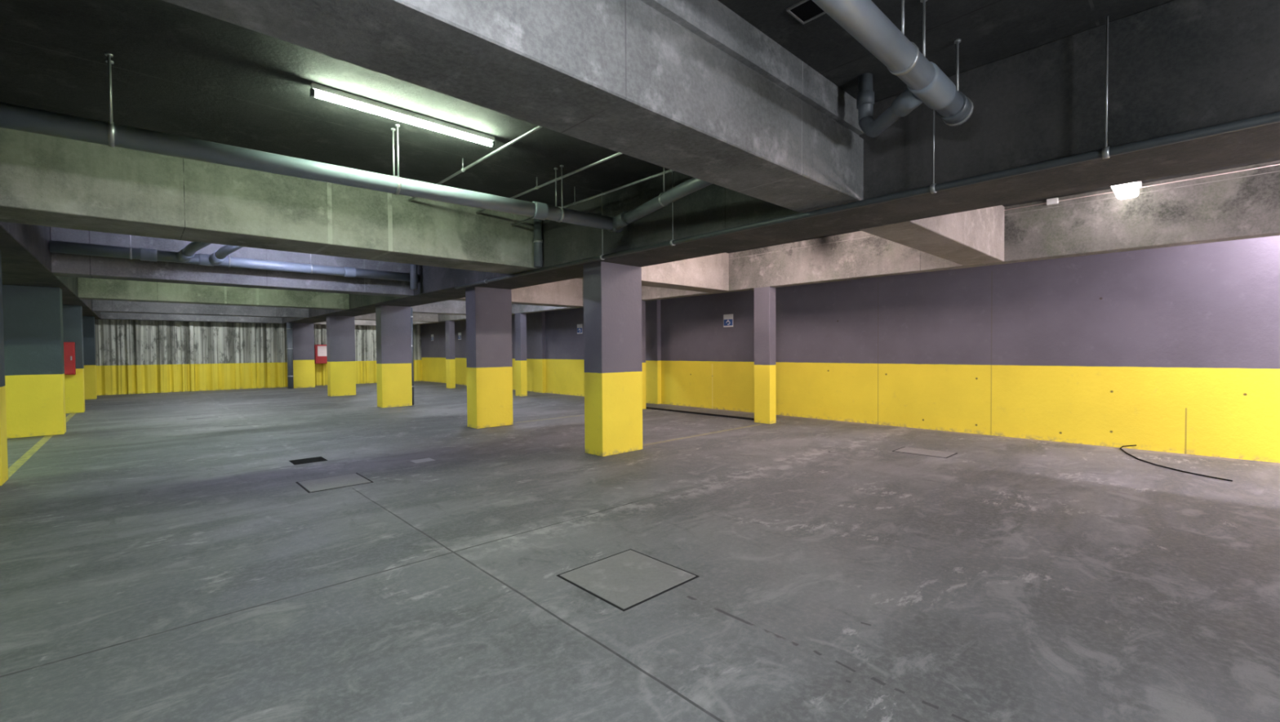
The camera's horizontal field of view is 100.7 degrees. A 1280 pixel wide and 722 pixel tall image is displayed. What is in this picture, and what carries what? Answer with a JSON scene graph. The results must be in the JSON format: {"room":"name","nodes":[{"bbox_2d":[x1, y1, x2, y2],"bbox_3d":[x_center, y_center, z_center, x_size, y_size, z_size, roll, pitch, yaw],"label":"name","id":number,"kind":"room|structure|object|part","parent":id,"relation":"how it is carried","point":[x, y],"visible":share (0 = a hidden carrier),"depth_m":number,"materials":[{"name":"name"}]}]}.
{"room":"parking garage","nodes":[
{"label":"parking garage","id":0,"kind":"room"},
{"bbox_2d":[94,319,422,395],"bbox_3d":[-16.753,-0.569,20.735,16.200,3.420,0.441,-2,2,-43],"label":"wall","id":1,"kind":"structure","parent":0,"point":[132,356],"depth_m":20.43,"materials":[{"name":"paint"}]},
{"bbox_2d":[314,344,327,363],"bbox_3d":[-13.821,-0.298,23.007,0.530,0.820,0.380,-2,2,-43],"label":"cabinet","id":2,"kind":"object","parent":1,"relation":"attached to","point":[320,350],"visible":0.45,"depth_m":22.82,"materials":[{"name":"red metal"}]},
{"bbox_3d":[-13.687,-0.426,22.877,0.390,0.440,0.010,-2,2,-43],"label":"label panel","id":3,"kind":"part","parent":2,"relation":"part of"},
{"bbox_2d":[0,380,1279,721],"bbox_3d":[-5.924,1.399,9.353,16.600,0.200,32.100,-2,2,-43],"label":"floor","id":4,"kind":"structure","parent":0,"point":[164,557],"depth_m":3.51,"materials":[{"name":"concrete"}]},
{"bbox_2d":[0,249,8,485],"bbox_3d":[-7.490,0.061,5.717,0.780,2.650,0.400,-2,2,-43],"label":"concrete column","id":5,"kind":"structure","parent":4,"relation":"on","point":[3,436],"depth_m":6.02,"materials":[{"name":"paint"}]},
{"bbox_2d":[2,284,66,438],"bbox_3d":[-10.875,0.007,9.466,0.780,2.650,0.400,-2,2,-43],"label":"concrete column","id":6,"kind":"structure","parent":4,"relation":"on","point":[33,332],"depth_m":9.36,"materials":[{"name":"paint"}]},
{"bbox_2d":[62,304,84,413],"bbox_3d":[-14.244,-0.042,13.023,0.780,2.650,0.400,-2,2,-43],"label":"concrete column","id":7,"kind":"structure","parent":4,"relation":"on","point":[72,314],"depth_m":13.06,"materials":[{"name":"paint"}]},
{"bbox_2d":[63,342,75,374],"bbox_3d":[-14.055,-0.058,12.779,0.600,0.790,0.215,-2,2,-43],"label":"cabinet","id":8,"kind":"object","parent":7,"relation":"attached to","point":[68,347],"visible":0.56,"depth_m":12.86,"materials":[{"name":"red metal"}]},
{"bbox_2d":[82,315,97,399],"bbox_3d":[-17.923,-0.096,16.907,0.780,2.650,0.400,-2,2,-43],"label":"concrete column","id":9,"kind":"structure","parent":4,"relation":"on","point":[88,322],"depth_m":16.95,"materials":[{"name":"paint"}]},
{"bbox_2d":[286,322,293,388],"bbox_3d":[-14.041,-0.215,21.271,0.211,2.650,0.216,-2,2,-43],"label":"downpipe","id":10,"kind":"object","parent":4,"relation":"on","point":[289,325],"visible":0.98,"depth_m":21.20,"materials":[{"name":"plastic"}]},
{"bbox_2d":[292,322,315,387],"bbox_3d":[-13.939,-0.229,21.919,0.760,2.650,0.400,-2,2,-43],"label":"concrete column","id":11,"kind":"structure","parent":4,"relation":"on","point":[303,334],"depth_m":21.77,"materials":[{"name":"paint"}]},
{"bbox_2d":[288,456,328,464],"bbox_3d":[-4.444,1.332,7.104,0.380,0.006,0.360,-2,2,-43],"label":"floor drain","id":12,"kind":"object","parent":4,"relation":"on","point":[317,459],"visible":1,"depth_m":7.10,"materials":[{"name":"black metal"}]},
{"bbox_2d":[295,472,373,492],"bbox_3d":[-3.409,1.349,5.916,0.626,0.006,0.626,-2,2,-43],"label":"manhole cover","id":13,"kind":"object","parent":4,"relation":"on","point":[355,478],"visible":1,"depth_m":5.88,"materials":[{"name":"metal"}]},
{"bbox_2d":[326,315,355,395],"bbox_3d":[-10.019,-0.172,17.780,0.760,2.650,0.400,-2,2,-43],"label":"concrete column","id":14,"kind":"structure","parent":4,"relation":"on","point":[340,330],"depth_m":17.61,"materials":[{"name":"paint"}]},
{"bbox_2d":[375,305,412,407],"bbox_3d":[-6.547,-0.121,14.114,0.760,2.650,0.400,-2,2,-43],"label":"concrete column","id":15,"kind":"structure","parent":4,"relation":"on","point":[393,323],"depth_m":13.94,"materials":[{"name":"paint"}]},
{"bbox_2d":[410,306,413,404],"bbox_3d":[-6.247,-0.130,14.466,0.133,2.650,0.136,-2,2,-43],"label":"downpipe","id":16,"kind":"object","parent":15,"relation":"attached to","point":[411,308],"visible":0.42,"depth_m":14.44,"materials":[{"name":"plastic"}]},
{"bbox_2d":[445,320,455,388],"bbox_3d":[-7.479,-0.255,20.915,0.220,2.650,0.360,-2,2,-43],"label":"wall post","id":17,"kind":"object","parent":4,"relation":"on","point":[450,325],"visible":1,"depth_m":20.80,"materials":[{"name":"paint"}]},
{"bbox_2d":[465,286,512,428],"bbox_3d":[-2.917,-0.067,10.280,0.760,2.650,0.400,-2,2,-43],"label":"concrete column","id":18,"kind":"structure","parent":4,"relation":"on","point":[489,362],"depth_m":10.09,"materials":[{"name":"paint"}]},
{"bbox_2d":[514,312,527,395],"bbox_3d":[-3.835,-0.202,17.067,0.220,2.650,0.360,-2,2,-43],"label":"wall post","id":19,"kind":"object","parent":4,"relation":"on","point":[520,318],"visible":1,"depth_m":16.95,"materials":[{"name":"paint"}]},
{"bbox_2d":[582,261,642,456],"bbox_3d":[-0.379,-0.030,7.601,0.760,2.650,0.400,-2,2,-43],"label":"concrete column","id":20,"kind":"structure","parent":4,"relation":"on","point":[612,291],"depth_m":7.39,"materials":[{"name":"paint"}]},
{"bbox_2d":[556,548,699,610],"bbox_3d":[-0.080,1.377,3.404,0.648,0.006,0.653,-2,2,-43],"label":"manhole cover","id":21,"kind":"object","parent":4,"relation":"on","point":[624,580],"visible":1,"depth_m":3.36,"materials":[{"name":"metal"}]},
{"bbox_2d":[641,300,645,408],"bbox_3d":[-0.060,-0.146,13.081,0.220,2.650,0.360,-2,2,-43],"label":"wall post","id":22,"kind":"object","parent":4,"relation":"on","point":[643,302],"visible":0.24,"depth_m":12.98,"materials":[{"name":"paint"}]},
{"bbox_2d":[645,406,754,420],"bbox_3d":[1.187,1.173,12.063,0.060,0.035,3.740,-2,2,-43],"label":"channel","id":23,"kind":"object","parent":4,"relation":"on","point":[648,407],"visible":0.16,"depth_m":11.81,"materials":[{"name":"metal"}]},
{"bbox_2d":[754,286,776,423],"bbox_3d":[2.456,-0.110,10.423,0.220,2.650,0.360,-2,2,-43],"label":"wall post","id":24,"kind":"object","parent":4,"relation":"on","point":[765,385],"visible":1,"depth_m":10.32,"materials":[{"name":"paint"}]},
{"bbox_2d":[892,446,956,457],"bbox_3d":[3.959,1.265,7.376,0.476,0.006,0.696,-2,2,-43],"label":"manhole cover","id":25,"kind":"object","parent":4,"relation":"on","point":[943,454],"visible":1,"depth_m":7.35,"materials":[{"name":"metal"}]},
{"bbox_2d":[1120,444,1232,481],"bbox_3d":[6.500,1.230,6.641,0.348,0.067,1.984,0,1,20],"label":"loose cable","id":26,"kind":"object","parent":4,"relation":"on","point":[1125,445],"visible":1,"depth_m":6.23,"materials":[{"name":"black rubber"}]},
{"bbox_2d":[0,0,1279,253],"bbox_3d":[-5.951,-2.245,9.277,16.600,0.250,32.100,-2,2,-43],"label":"ceiling","id":27,"kind":"structure","parent":0,"point":[177,70],"depth_m":3.82,"materials":[{"name":"concrete"}]},
{"bbox_2d":[0,221,101,319],"bbox_3d":[-8.390,-1.665,6.742,1.050,0.770,31.360,-2,2,-43],"label":"girder","id":28,"kind":"object","parent":27,"relation":"attached to","point":[25,254],"visible":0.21,"depth_m":7.32,"materials":[{"name":"grey concrete"}]},
{"bbox_2d":[100,311,282,323],"bbox_3d":[-16.716,-1.881,20.092,5.220,0.770,0.500,-2,2,-43],"label":"concrete beam","id":29,"kind":"structure","parent":27,"relation":"attached to","point":[104,315],"depth_m":19.69,"materials":[{"name":"grey concrete"}]},
{"bbox_2d":[92,299,308,318],"bbox_3d":[-13.519,-1.835,16.716,5.220,0.770,0.500,-2,2,-43],"label":"concrete beam","id":30,"kind":"structure","parent":27,"relation":"attached to","point":[98,305],"depth_m":16.25,"materials":[{"name":"grey concrete"}]},
{"bbox_2d":[77,277,349,310],"bbox_3d":[-10.184,-1.786,13.194,5.220,0.770,0.500,-2,2,-43],"label":"concrete beam","id":31,"kind":"structure","parent":27,"relation":"attached to","point":[88,288],"depth_m":12.65,"materials":[{"name":"grey concrete"}]},
{"bbox_2d":[49,226,413,297],"bbox_3d":[-6.918,-1.738,9.746,5.220,0.770,0.500,-2,2,-43],"label":"concrete beam","id":32,"kind":"structure","parent":27,"relation":"attached to","point":[64,264],"depth_m":9.11,"materials":[{"name":"grey concrete"}]},
{"bbox_2d":[48,235,418,289],"bbox_3d":[-5.886,-1.757,8.641,5.160,0.700,2.116,-2,2,-43],"label":"drain pipe","id":33,"kind":"object","parent":27,"relation":"hanging from","point":[187,255],"visible":0.88,"depth_m":8.64,"materials":[{"name":"grey plastic"}]},
{"bbox_2d":[176,247,195,262],"bbox_3d":[-7.247,-1.691,8.450,0.276,0.220,0.172,0,1,32],"label":"socket","id":34,"kind":"object","parent":33,"relation":"attached to","point":[180,256],"depth_m":8.42,"materials":[{"name":"grey plastic"}]},
{"bbox_2d":[208,250,226,265],"bbox_3d":[-6.956,-1.699,8.725,0.276,0.220,0.172,0,1,32],"label":"socket","id":35,"kind":"object","parent":33,"relation":"attached to","point":[214,260],"depth_m":8.69,"materials":[{"name":"grey plastic"}]},
{"bbox_2d":[0,127,540,274],"bbox_3d":[-3.631,-1.689,6.276,5.220,0.770,0.800,-2,2,-43],"label":"concrete beam","id":36,"kind":"structure","parent":27,"relation":"attached to","point":[46,180],"depth_m":5.38,"materials":[{"name":"grey concrete"}]},
{"bbox_2d":[314,320,375,325],"bbox_3d":[-12.810,-1.987,23.790,3.520,0.770,0.500,-2,2,-43],"label":"concrete beam","id":37,"kind":"structure","parent":27,"relation":"attached to","point":[357,322],"depth_m":23.82,"materials":[{"name":"grey concrete"}]},
{"bbox_2d":[0,52,711,232],"bbox_3d":[-1.490,-1.740,3.774,5.025,0.596,2.377,-1,2,-39],"label":"drain pipe","id":38,"kind":"object","parent":27,"relation":"hanging from","point":[13,117],"visible":0.96,"depth_m":4.14,"materials":[{"name":"grey plastic"}]},
{"bbox_3d":[-3.492,-1.786,3.492,0.040,0.464,0.040,-2,2,-43],"label":"threaded rod","id":39,"kind":"part","parent":38,"relation":"part of","materials":[{"name":"metal"}]},
{"bbox_3d":[-3.568,-1.787,3.573,0.037,0.464,0.037,0,1,24],"label":"threaded rod","id":40,"kind":"part","parent":38,"relation":"part of","materials":[{"name":"metal"}]},
{"bbox_3d":[-2.184,-1.820,4.699,0.037,0.464,0.037,0,1,24],"label":"threaded rod","id":41,"kind":"part","parent":38,"relation":"part of","materials":[{"name":"metal"}]},
{"bbox_3d":[-2.108,-1.819,4.619,0.037,0.464,0.037,-1,1,-21],"label":"threaded rod","id":42,"kind":"part","parent":38,"relation":"part of","materials":[{"name":"metal"}]},
{"bbox_3d":[-0.909,-1.851,5.737,0.037,0.464,0.037,0,1,24],"label":"threaded rod","id":43,"kind":"part","parent":38,"relation":"part of","materials":[{"name":"metal"}]},
{"bbox_3d":[-0.832,-1.850,5.657,0.037,0.464,0.037,-1,1,-21],"label":"threaded rod","id":44,"kind":"part","parent":38,"relation":"part of","materials":[{"name":"metal"}]},
{"bbox_2d":[612,210,629,230],"bbox_3d":[-0.210,-1.591,6.018,0.148,0.158,0.275,-1,1,-28],"label":"socket","id":45,"kind":"object","parent":38,"relation":"attached to","point":[619,221],"depth_m":5.94,"materials":[{"name":"plastic"}]},
{"bbox_3d":[0.237,-1.867,5.225,0.037,0.428,0.037,-1,1,-21],"label":"threaded rod","id":46,"kind":"part","parent":38,"relation":"part of","materials":[{"name":"metal"}]},
{"bbox_2d":[354,312,438,322],"bbox_3d":[-9.613,-1.940,20.414,3.520,0.770,0.500,-2,2,-43],"label":"concrete beam","id":47,"kind":"structure","parent":27,"relation":"attached to","point":[432,317],"depth_m":20.92,"materials":[{"name":"grey concrete"}]},
{"bbox_2d":[309,82,494,147],"bbox_3d":[-1.881,-2.001,4.389,1.472,0.095,0.056,-2,2,-43],"label":"lamp","id":48,"kind":"object","parent":27,"relation":"attached to","point":[314,87],"visible":1,"depth_m":4.29,"materials":[{"name":"white plastic"}]},
{"bbox_2d":[411,299,466,315],"bbox_3d":[-6.278,-1.891,16.892,3.520,0.770,0.500,-2,2,-43],"label":"concrete beam","id":49,"kind":"structure","parent":27,"relation":"attached to","point":[446,307],"depth_m":16.67,"materials":[{"name":"grey concrete"}]},
{"bbox_2d":[408,125,542,201],"bbox_3d":[-1.367,-1.994,4.952,0.038,0.139,4.230,-2,2,-43],"label":"conduit","id":50,"kind":"object","parent":27,"relation":"attached to","point":[537,127],"visible":0.54,"depth_m":5.02,"materials":[{"name":"metal"}]},
{"bbox_2d":[161,0,863,213],"bbox_3d":[-0.260,-1.640,2.716,5.220,0.770,0.546,-2,2,-43],"label":"concrete beam","id":51,"kind":"structure","parent":27,"relation":"attached to","point":[693,88],"depth_m":2.67,"materials":[{"name":"grey concrete"}]},
{"bbox_2d":[450,278,582,307],"bbox_3d":[-3.012,-1.843,13.444,3.520,0.770,0.500,-2,2,-43],"label":"concrete beam","id":52,"kind":"structure","parent":27,"relation":"attached to","point":[565,293],"depth_m":13.82,"materials":[{"name":"grey concrete"}]},
{"bbox_2d":[533,218,542,267],"bbox_3d":[-1.469,-1.736,7.634,0.140,0.765,0.140,-2,2,-43],"label":"downpipe","id":53,"kind":"object","parent":27,"relation":"attached to","point":[537,224],"visible":0.83,"depth_m":7.58,"materials":[{"name":"plastic"}]},
{"bbox_2d":[475,152,622,213],"bbox_3d":[-0.728,-2.011,5.556,0.038,0.139,4.230,-2,2,-43],"label":"conduit","id":54,"kind":"object","parent":27,"relation":"attached to","point":[536,187],"visible":0.53,"depth_m":5.61,"materials":[{"name":"metal"}]},
{"bbox_2d":[511,168,673,226],"bbox_3d":[-0.343,-1.982,5.922,0.038,0.219,4.230,-2,2,-43],"label":"conduit","id":55,"kind":"object","parent":27,"relation":"attached to","point":[575,202],"visible":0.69,"depth_m":5.92,"materials":[{"name":"metal"}]},
{"bbox_2d":[577,252,728,293],"bbox_3d":[0.378,-1.793,9.864,3.520,0.770,0.500,-2,2,-43],"label":"concrete beam","id":56,"kind":"structure","parent":27,"relation":"attached to","point":[707,273],"depth_m":10.17,"materials":[{"name":"grey concrete"}]},
{"bbox_2d":[282,0,1279,324],"bbox_3d":[-3.852,-1.787,11.037,1.010,0.770,31.360,-2,2,-43],"label":"girder","id":57,"kind":"object","parent":27,"relation":"attached to","point":[1175,66],"visible":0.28,"depth_m":3.58,"materials":[{"name":"grey concrete"}]},
{"bbox_2d":[786,0,826,24],"bbox_3d":[0.980,-2.035,3.076,0.190,0.012,0.180,-2,2,-43],"label":"vent","id":58,"kind":"object","parent":27,"relation":"attached to","point":[805,11],"depth_m":3.09,"materials":[{"name":"black metal"}]},
{"bbox_2d":[413,160,1279,324],"bbox_3d":[-0.839,-1.868,13.890,0.250,0.770,31.360,-2,2,-43],"label":"girder","id":59,"kind":"object","parent":27,"relation":"attached to","point":[1245,204],"visible":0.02,"depth_m":6.89,"materials":[{"name":"grey concrete"}]},
{"bbox_2d":[1111,181,1142,199],"bbox_3d":[5.445,-2.044,5.982,1.410,0.180,0.240,-2,2,-43],"label":"lamp","id":60,"kind":"object","parent":59,"relation":"attached to","point":[1130,190],"visible":0.4,"depth_m":6.15,"materials":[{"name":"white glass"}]},
{"bbox_2d":[1004,164,1279,210],"bbox_3d":[5.840,-2.103,6.603,0.060,0.075,5.600,-2,2,-43],"label":"cable","id":61,"kind":"object","parent":59,"relation":"attached to","point":[1055,200],"visible":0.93,"depth_m":6.66,"materials":[{"name":"white plastic"}]},
{"bbox_2d":[454,16,1279,288],"bbox_3d":[1.584,-1.655,4.473,0.089,0.840,14.350,-2,2,-43],"label":"conduit","id":62,"kind":"object","parent":27,"relation":"hanging from","point":[1106,152],"visible":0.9,"depth_m":3.64,"materials":[{"name":"grey pvc plastic"},{"name":"galvanised steel"}]},
{"bbox_3d":[-0.470,-1.716,6.624,0.010,0.778,0.010,-1,1,-21],"label":"threaded rod","id":63,"kind":"part","parent":62,"relation":"part of","materials":[{"name":"metal"}]},
{"bbox_3d":[0.355,-1.704,5.753,0.010,0.778,0.010,0,1,24],"label":"threaded rod","id":64,"kind":"part","parent":62,"relation":"part of","materials":[{"name":"metal"}]},
{"bbox_3d":[2.142,-1.677,3.865,0.010,0.778,0.010,-1,1,-21],"label":"threaded rod","id":65,"kind":"part","parent":62,"relation":"part of","materials":[{"name":"metal"}]},
{"bbox_3d":[2.796,-1.668,3.175,0.010,0.778,0.010,0,1,24],"label":"threaded rod","id":66,"kind":"part","parent":62,"relation":"part of","materials":[{"name":"metal"}]},
{"bbox_2d":[811,0,973,137],"bbox_3d":[0.541,-1.756,2.380,3.726,0.540,0.745,-2,2,-43],"label":"drain pipe","id":67,"kind":"object","parent":27,"relation":"hanging from","point":[926,83],"visible":1,"depth_m":2.89,"materials":[{"name":"grey plastic"}]},
{"bbox_3d":[1.379,-1.849,2.782,0.037,0.378,0.037,-1,1,-21],"label":"threaded rod","id":68,"kind":"part","parent":67,"relation":"part of","materials":[{"name":"metal"}]},
{"bbox_2d":[891,88,923,117],"bbox_3d":[1.657,-1.602,3.238,0.128,0.133,0.240,0,1,-1],"label":"socket","id":69,"kind":"object","parent":67,"relation":"attached to","point":[906,102],"depth_m":3.24,"materials":[{"name":"grey plastic"}]},
{"bbox_3d":[1.605,-1.855,2.995,0.037,0.378,0.037,0,1,24],"label":"threaded rod","id":70,"kind":"part","parent":67,"relation":"part of","materials":[{"name":"metal"}]},
{"bbox_3d":[2.040,-1.872,3.407,0.037,0.368,0.037,-1,1,-21],"label":"threaded rod","id":71,"kind":"part","parent":67,"relation":"part of","materials":[{"name":"metal"}]},
{"bbox_2d":[858,204,1004,266],"bbox_3d":[3.658,-1.745,6.401,3.520,0.770,0.500,-2,2,-43],"label":"concrete beam","id":72,"kind":"structure","parent":27,"relation":"attached to","point":[973,237],"depth_m":6.30,"materials":[{"name":"grey concrete"}]},
{"bbox_2d":[421,235,1279,462],"bbox_3d":[0.085,-0.570,14.879,0.200,3.420,31.500,-2,2,-43],"label":"wall","id":73,"kind":"structure","parent":0,"point":[1176,349],"depth_m":8.49,"materials":[{"name":"paint"}]},
{"bbox_2d":[457,332,461,339],"bbox_3d":[-7.865,-1.083,23.100,0.022,0.300,0.280,-2,2,-43],"label":"wall sign","id":74,"kind":"object","parent":73,"relation":"attached to","point":[459,333],"visible":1,"depth_m":23.10,"materials":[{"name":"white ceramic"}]},
{"bbox_2d":[464,319,466,385],"bbox_3d":[-7.207,-0.672,22.331,0.140,3.420,0.550,-2,2,-43],"label":"pilaster","id":75,"kind":"object","parent":73,"relation":"attached to","point":[465,363],"visible":0.14,"depth_m":22.42,"materials":[{"name":"paint"}]},
{"bbox_2d":[533,311,546,392],"bbox_3d":[-3.494,-0.617,18.411,0.140,3.420,0.550,-2,2,-43],"label":"pilaster","id":76,"kind":"object","parent":73,"relation":"attached to","point":[539,317],"visible":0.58,"depth_m":18.29,"materials":[{"name":"paint"}]},
{"bbox_2d":[577,324,582,333],"bbox_3d":[-1.917,-1.016,16.820,0.022,0.300,0.280,-2,2,-43],"label":"wall sign","id":77,"kind":"object","parent":73,"relation":"attached to","point":[580,326],"visible":1,"depth_m":16.81,"materials":[{"name":"white plastic"}]},
{"bbox_2d":[645,299,661,404],"bbox_3d":[0.323,-0.561,14.381,0.140,3.420,0.550,-2,2,-43],"label":"pilaster","id":78,"kind":"object","parent":73,"relation":"attached to","point":[653,336],"visible":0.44,"depth_m":14.25,"materials":[{"name":"paint"}]},
{"bbox_2d":[723,314,733,327],"bbox_3d":[2.091,-0.957,12.587,0.022,0.300,0.280,-2,2,-43],"label":"wall sign","id":79,"kind":"object","parent":73,"relation":"attached to","point":[727,318],"visible":1,"depth_m":12.59,"materials":[{"name":"white plastic"}]}
]}

